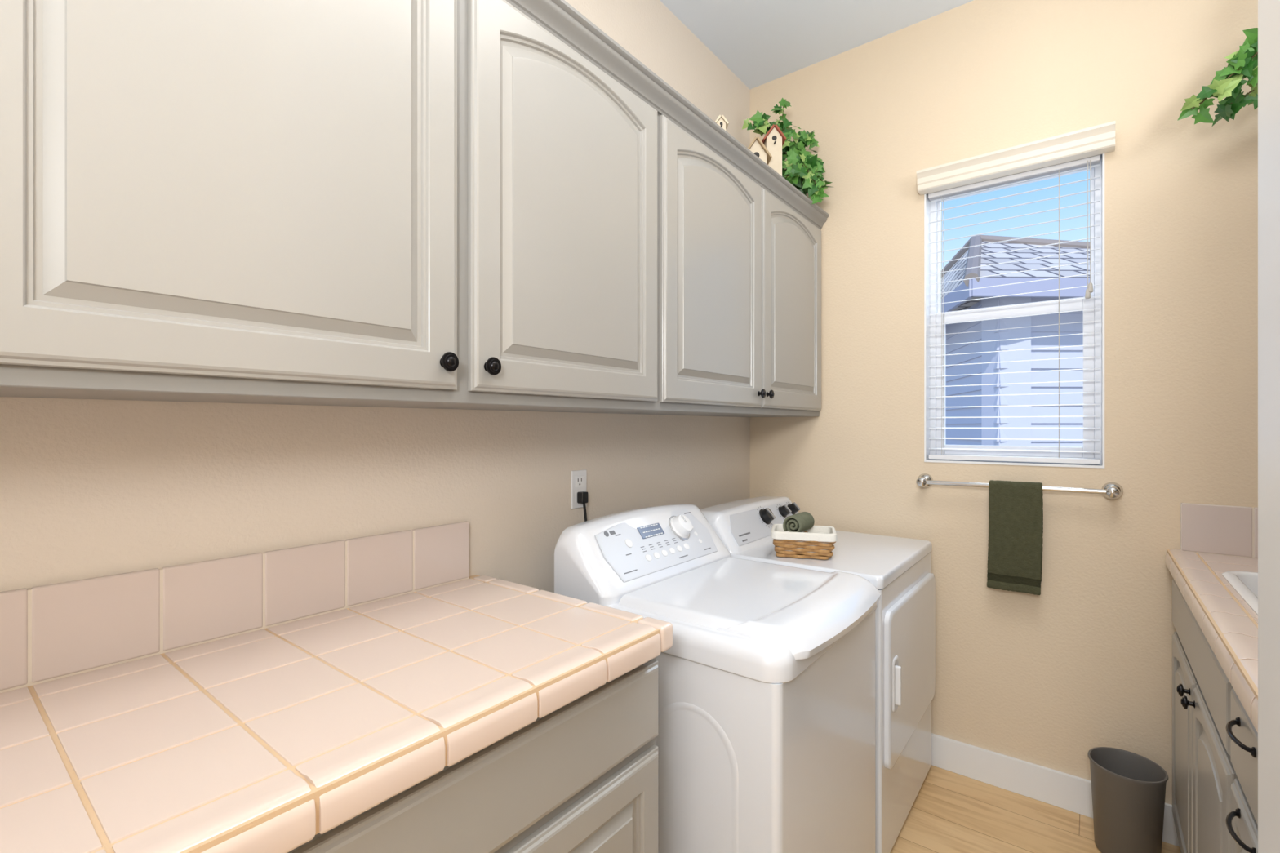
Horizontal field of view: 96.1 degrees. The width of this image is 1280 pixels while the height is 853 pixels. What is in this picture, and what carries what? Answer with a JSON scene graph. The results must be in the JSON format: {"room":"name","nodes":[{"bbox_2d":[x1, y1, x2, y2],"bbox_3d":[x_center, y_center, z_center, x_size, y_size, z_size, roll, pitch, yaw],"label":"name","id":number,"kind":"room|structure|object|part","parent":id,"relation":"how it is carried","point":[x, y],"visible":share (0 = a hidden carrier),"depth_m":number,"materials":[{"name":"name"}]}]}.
{"room":"laundry room","nodes":[
{"label":"laundry room","id":0,"kind":"room"},
{"bbox_2d":[0,0,750,592],"bbox_3d":[-1.077,-0.148,0.878,0.118,3.248,5.383,0,0,38],"label":"wall","id":1,"kind":"structure","parent":0,"point":[90,488],"depth_m":1.31,"materials":[{"name":"beige paint"}]},
{"bbox_2d":[0,521,469,693],"bbox_3d":[-0.966,0.336,0.909,0.018,0.161,1.627,0,0,38],"label":"backsplash","id":2,"kind":"structure","parent":1,"relation":"attached to","point":[48,633],"depth_m":1.08,"materials":[{"name":"tile"}]},
{"bbox_2d":[0,0,828,417],"bbox_3d":[-0.290,-0.505,1.465,0.397,0.918,3.218,0,0,38],"label":"upper cabinet","id":3,"kind":"object","parent":1,"relation":"attached to","point":[493,205],"visible":1,"depth_m":1.00,"materials":[{"name":"beige paint"}]},
{"bbox_3d":[-0.553,-0.483,0.865,0.019,0.825,0.642,0,0,38],"label":"door panel","id":4,"kind":"part","parent":3,"relation":"part of","materials":[{"name":"beige paint"}]},
{"bbox_3d":[-0.359,-0.121,1.078,0.028,0.037,0.036,0,0,38],"label":"knob","id":5,"kind":"part","parent":3,"relation":"part of","materials":[{"name":"black metal"}]},
{"bbox_3d":[-0.297,-0.121,1.157,0.028,0.037,0.036,0,0,38],"label":"knob","id":6,"kind":"part","parent":3,"relation":"part of","materials":[{"name":"black metal"}]},
{"bbox_3d":[-0.144,-0.483,1.388,0.019,0.825,0.623,0,0,38],"label":"door panel","id":7,"kind":"part","parent":3,"relation":"part of","materials":[{"name":"beige paint"}]},
{"bbox_3d":[-0.160,-0.932,1.363,0.063,0.064,3.217,0,0,38],"label":"crown","id":8,"kind":"part","parent":3,"relation":"part of","materials":[{"name":"grey wood"}]},
{"bbox_3d":[0.256,-0.483,1.899,0.019,0.825,0.625,0,0,38],"label":"door panel","id":9,"kind":"part","parent":3,"relation":"part of","materials":[{"name":"beige paint"}]},
{"bbox_2d":[715,115,728,130],"bbox_3d":[0.301,-1.038,2.138,0.055,0.228,0.052,0,0,0],"label":"birdhouse","id":10,"kind":"object","parent":3,"relation":"on","point":[721,121],"visible":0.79,"depth_m":2.13,"materials":[{"name":"beige wood"}]},
{"bbox_2d":[747,136,772,164],"bbox_3d":[0.466,-1.040,2.337,0.121,0.232,0.099,0,0,0],"label":"birdhouse","id":11,"kind":"object","parent":3,"relation":"on","point":[757,146],"visible":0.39,"depth_m":2.31,"materials":[{"name":"beige wood"}]},
{"bbox_3d":[0.447,-0.121,2.107,0.028,0.033,0.032,0,0,38],"label":"knob","id":12,"kind":"part","parent":3,"relation":"part of","materials":[{"name":"black metal"}]},
{"bbox_3d":[0.490,-0.121,2.162,0.028,0.033,0.032,0,0,38],"label":"knob","id":13,"kind":"part","parent":3,"relation":"part of","materials":[{"name":"black metal"}]},
{"bbox_2d":[762,124,786,176],"bbox_3d":[0.551,-1.080,2.380,0.095,0.311,0.080,0,0,0],"label":"birdhouse","id":14,"kind":"object","parent":3,"relation":"on","point":[775,139],"visible":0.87,"depth_m":2.36,"materials":[{"name":"beige wood"}]},
{"bbox_2d":[742,97,832,204],"bbox_3d":[0.642,-1.185,2.484,0.308,0.521,0.432,0,0,38],"label":"ivy","id":15,"kind":"object","parent":3,"relation":"on","point":[802,166],"visible":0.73,"depth_m":2.46,"materials":[{"name":"green plant"}]},
{"bbox_3d":[0.637,-0.483,2.386,0.019,0.825,0.597,0,0,38],"label":"door panel","id":16,"kind":"part","parent":3,"relation":"part of","materials":[{"name":"beige paint"}]},
{"bbox_2d":[571,469,587,521],"bbox_3d":[-0.209,0.224,1.860,0.038,0.167,0.071,0,0,38],"label":"wall outlet","id":17,"kind":"object","parent":1,"relation":"attached to","point":[579,477],"visible":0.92,"depth_m":1.85,"materials":[{"name":"white plastic"}]},
{"bbox_2d":[660,0,973,88],"bbox_3d":[-0.173,-1.722,0.171,2.179,0.100,5.383,0,0,38],"label":"ceiling","id":18,"kind":"structure","parent":0,"point":[760,42],"depth_m":2.40,"materials":[{"name":"white paint"}]},
{"bbox_2d":[750,0,1257,804],"bbox_3d":[1.445,-0.148,2.237,2.179,3.048,0.135,0,0,38],"label":"wall","id":19,"kind":"structure","parent":0,"point":[1076,667],"depth_m":2.09,"materials":[{"name":"beige paint"}]},
{"bbox_2d":[924,153,1104,468],"bbox_3d":[1.437,-0.421,2.241,0.576,1.135,0.139,0,0,38],"label":"window frame","id":20,"kind":"structure","parent":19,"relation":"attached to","point":[926,204],"depth_m":2.36,"materials":[{"name":"white"}]},
{"bbox_2d":[929,154,1102,464],"bbox_3d":[1.459,-0.422,2.269,0.565,1.121,0.058,0,0,38],"label":"window","id":21,"kind":"structure","parent":20,"relation":"attached to","point":[1065,306],"depth_m":2.18,"materials":[{"name":"white plastic"}]},
{"bbox_2d":[916,120,1115,464],"bbox_3d":[1.398,-0.448,2.181,0.619,1.164,0.132,0,0,38],"label":"window blind","id":22,"kind":"object","parent":21,"relation":"attached to","point":[1082,148],"visible":1,"depth_m":2.16,"materials":[{"name":"white plastic"}]},
{"bbox_2d":[915,473,1123,499],"bbox_3d":[1.380,0.223,2.149,0.652,0.060,0.082,0,0,38],"label":"towel bar","id":23,"kind":"object","parent":19,"relation":"attached to","point":[1111,491],"visible":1,"depth_m":2.04,"materials":[{"name":"silver metal"}]},
{"bbox_3d":[1.147,0.223,2.332,0.059,0.060,0.082,0,0,38],"label":"post","id":24,"kind":"part","parent":23,"relation":"part of","materials":[{"name":"silver metal"}]},
{"bbox_2d":[986,480,1043,595],"bbox_3d":[1.378,0.403,2.118,0.173,0.403,0.049,0,0,38],"label":"hand towel","id":25,"kind":"object","parent":23,"relation":"hanging from","point":[1015,513],"visible":1,"depth_m":2.10,"materials":[{"name":"green fabric"}]},
{"bbox_3d":[1.614,0.223,1.966,0.059,0.060,0.082,0,0,38],"label":"post","id":26,"kind":"part","parent":23,"relation":"part of","materials":[{"name":"silver metal"}]},
{"bbox_2d":[931,733,1179,847],"bbox_3d":[1.158,1.313,2.365,1.569,0.125,0.016,0,0,38],"label":"baseboard","id":27,"kind":"structure","parent":19,"relation":"attached to","point":[1052,787],"depth_m":2.15,"materials":[{"name":"white wood"}]},
{"bbox_2d":[1180,502,1257,558],"bbox_3d":[2.004,0.329,1.701,0.596,0.158,0.018,0,0,38],"label":"backsplash","id":28,"kind":"structure","parent":19,"relation":"attached to","point":[1212,529],"depth_m":1.82,"materials":[{"name":"tile"}]},
{"bbox_2d":[942,240,1089,311],"bbox_3d":[7.019,-1.939,8.444,7.746,1.050,5.640,0,0,-1],"label":"hip roof","id":29,"kind":"structure","parent":0,"point":[1046,251],"depth_m":6.49,"materials":[{"name":"tile"}]},
{"bbox_2d":[942,235,1089,286],"bbox_3d":[6.820,-1.939,7.697,6.228,1.188,5.869,0,0,13],"label":"caps","id":30,"kind":"object","parent":29,"relation":"attached to","point":[975,240],"visible":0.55,"depth_m":7.23,"materials":[{"name":"beige"}]},
{"bbox_2d":[942,277,1089,312],"bbox_3d":[6.837,-1.344,7.688,6.172,0.180,5.833,0,0,13],"label":"fascia","id":31,"kind":"object","parent":29,"relation":"attached to","point":[1064,282],"visible":0.42,"depth_m":5.55,"materials":[{"name":"grey"}]},
{"bbox_2d":[890,765,1181,852],"bbox_3d":[-0.173,1.426,0.171,2.179,0.100,5.383,0,0,38],"label":"floor","id":32,"kind":"structure","parent":0,"point":[951,812],"depth_m":1.99,"materials":[{"name":"brown wood"}]},
{"bbox_2d":[0,521,672,852],"bbox_3d":[-0.701,0.816,0.731,0.656,1.121,1.673,0,0,38],"label":"base cabinet","id":33,"kind":"object","parent":32,"relation":"on","point":[371,694],"visible":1,"depth_m":0.91,"materials":[{"name":"tile"}]},
{"bbox_3d":[-0.225,0.566,0.867,0.019,0.156,0.849,0,0,38],"label":"drawer","id":34,"kind":"part","parent":33,"relation":"part of","materials":[{"name":"beige paint"}]},
{"bbox_3d":[-0.089,0.964,1.040,0.019,0.594,0.409,0,0,38],"label":"door panel","id":35,"kind":"part","parent":33,"relation":"part of","materials":[{"name":"beige paint"}]},
{"bbox_2d":[554,504,880,852],"bbox_3d":[0.254,0.821,1.656,0.726,1.111,0.703,0,0,38],"label":"washing machine","id":36,"kind":"object","parent":32,"relation":"on","point":[765,741],"visible":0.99,"depth_m":1.36,"materials":[{"name":"white metal"}]},
{"bbox_3d":[0.337,0.471,1.594,0.520,0.063,0.619,0,0,38],"label":"lid","id":37,"kind":"part","parent":36,"relation":"part of","materials":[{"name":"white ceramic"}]},
{"bbox_2d":[700,496,935,852],"bbox_3d":[0.680,0.846,2.244,0.770,1.061,0.710,0,0,38],"label":"dryer","id":38,"kind":"object","parent":32,"relation":"on","point":[900,568],"visible":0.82,"depth_m":1.99,"materials":[{"name":"white metal"}]},
{"bbox_3d":[0.519,0.366,2.354,0.055,0.066,0.066,0,0,38],"label":"knob","id":39,"kind":"part","parent":38,"relation":"part of","materials":[{"name":"black plastic"}]},
{"bbox_3d":[0.624,0.366,2.487,0.048,0.054,0.050,0,0,38],"label":"knob","id":40,"kind":"part","parent":38,"relation":"part of","materials":[{"name":"black plastic"}]},
{"bbox_3d":[0.683,0.366,2.563,0.048,0.054,0.050,0,0,38],"label":"knob","id":41,"kind":"part","parent":38,"relation":"part of","materials":[{"name":"black plastic"}]},
{"bbox_2d":[770,511,836,559],"bbox_3d":[0.584,0.385,2.058,0.222,0.145,0.175,0,0,16],"label":"wicker basket","id":42,"kind":"object","parent":38,"relation":"on","point":[797,536],"visible":1,"depth_m":2.00,"materials":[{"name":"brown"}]},
{"bbox_2d":[782,511,814,532],"bbox_3d":[0.569,0.345,2.063,0.069,0.064,0.126,0,0,38],"label":"rolled towel","id":43,"kind":"object","parent":42,"relation":"on","point":[803,522],"depth_m":2.03,"materials":[{"name":"green fabric"}]},
{"bbox_3d":[0.806,0.806,1.798,0.021,0.170,0.058,0,0,38],"label":"door handle","id":44,"kind":"part","parent":38,"relation":"part of","materials":[{"name":"white plastic"}]},
{"bbox_3d":[0.962,0.821,2.027,0.019,0.490,0.655,0,0,38],"label":"door panel","id":45,"kind":"part","parent":38,"relation":"part of","materials":[{"name":"white metal"}]},
{"bbox_2d":[1088,746,1168,852],"bbox_3d":[1.567,1.231,1.853,0.198,0.289,0.199,0,0,38],"label":"waste bin","id":46,"kind":"object","parent":32,"relation":"on","point":[1128,788],"visible":1,"depth_m":1.80,"materials":[{"name":"grey plastic"}]},
{"bbox_2d":[1164,502,1257,852],"bbox_3d":[1.489,0.791,1.067,0.666,1.171,1.652,0,0,38],"label":"base cabinet","id":47,"kind":"object","parent":32,"relation":"on","point":[1214,571],"visible":0.93,"depth_m":1.38,"materials":[{"name":"wood"}]},
{"bbox_3d":[1.452,0.706,1.538,0.028,0.033,0.032,0,0,38],"label":"knob","id":48,"kind":"part","parent":47,"relation":"part of","materials":[{"name":"black metal"}]},
{"bbox_3d":[1.593,0.964,1.683,0.019,0.594,0.480,0,0,38],"label":"door panel","id":49,"kind":"part","parent":47,"relation":"part of","materials":[{"name":"beige paint"}]},
{"bbox_3d":[1.398,0.706,1.469,0.028,0.033,0.032,0,0,38],"label":"knob","id":50,"kind":"part","parent":47,"relation":"part of","materials":[{"name":"black metal"}]},
{"bbox_3d":[1.442,0.566,1.489,0.019,0.156,0.973,0,0,38],"label":"drawer","id":51,"kind":"part","parent":47,"relation":"part of","materials":[{"name":"beige paint"}]},
{"bbox_2d":[1164,549,1257,733],"bbox_3d":[1.493,0.430,1.061,0.654,0.055,1.649,0,0,38],"label":"countertop","id":52,"kind":"structure","parent":47,"relation":"on","point":[1227,622],"depth_m":1.27,"materials":[{"name":"beige tile"}]},
{"bbox_2d":[1222,570,1257,615],"bbox_3d":[1.599,0.496,1.251,0.413,0.200,0.595,0,0,38],"label":"sink basin","id":53,"kind":"object","parent":52,"relation":"in","point":[1242,586],"depth_m":1.45,"materials":[{"name":"white ceramic"}]},
{"bbox_3d":[1.290,0.964,1.296,0.019,0.594,0.483,0,0,38],"label":"door panel","id":54,"kind":"part","parent":47,"relation":"part of","materials":[{"name":"beige paint"}]},
{"bbox_3d":[1.017,0.686,0.979,0.028,0.016,0.136,0,0,38],"label":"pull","id":55,"kind":"part","parent":47,"relation":"part of","materials":[{"name":"black metal"}]},
{"bbox_3d":[1.017,0.524,0.979,0.028,0.016,0.136,0,0,38],"label":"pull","id":56,"kind":"part","parent":47,"relation":"part of","materials":[{"name":"black metal"}]},
{"bbox_3d":[0.943,0.566,0.853,0.019,0.156,0.604,0,0,38],"label":"drawer","id":57,"kind":"part","parent":47,"relation":"part of","materials":[{"name":"beige paint"}]},
{"bbox_3d":[0.943,0.964,0.853,0.019,0.594,0.604,0,0,38],"label":"door panel","id":58,"kind":"part","parent":47,"relation":"part of","materials":[{"name":"beige paint"}]},
{"bbox_3d":[0.944,-0.148,0.361,0.654,3.048,0.101,0,0,38],"label":"wall partition","id":59,"kind":"structure","parent":0,"visible":0},
{"bbox_2d":[1257,0,1279,852],"bbox_3d":[0.680,-0.147,0.557,0.092,3.047,0.143,0,0,38],"label":"trim","id":60,"kind":"structure","parent":59,"relation":"attached to","point":[1268,11],"depth_m":0.60,"materials":[{"name":"white"}]},
{"bbox_3d":[0.731,-0.148,-0.537,0.118,3.248,5.383,0,0,38],"label":"wall","id":61,"kind":"structure","parent":0,"visible":0},
{"bbox_3d":[1.610,-0.544,0.971,0.356,0.840,1.652,0,0,38],"label":"upper cabinet","id":62,"kind":"object","parent":61,"relation":"attached to","visible":0},
{"bbox_2d":[1177,27,1257,125],"bbox_3d":[1.810,-1.098,1.555,0.515,0.388,0.249,0,0,38],"label":"ivy","id":63,"kind":"object","parent":62,"relation":"on","point":[1241,65],"visible":0.73,"depth_m":1.67,"materials":[{"name":"green plant"}]},
{"bbox_3d":[7.154,1.726,9.704,25.493,0.100,18.354,0,0,38],"label":"ground","id":64,"kind":"structure","parent":0,"visible":0},
{"bbox_2d":[946,297,1083,447],"bbox_3d":[6.810,0.061,7.823,5.271,3.230,5.061,0,0,14],"label":"wall","id":65,"kind":"structure","parent":64,"relation":"on","point":[1077,317],"depth_m":5.99,"materials":[{"name":"white paint"}]}
]}

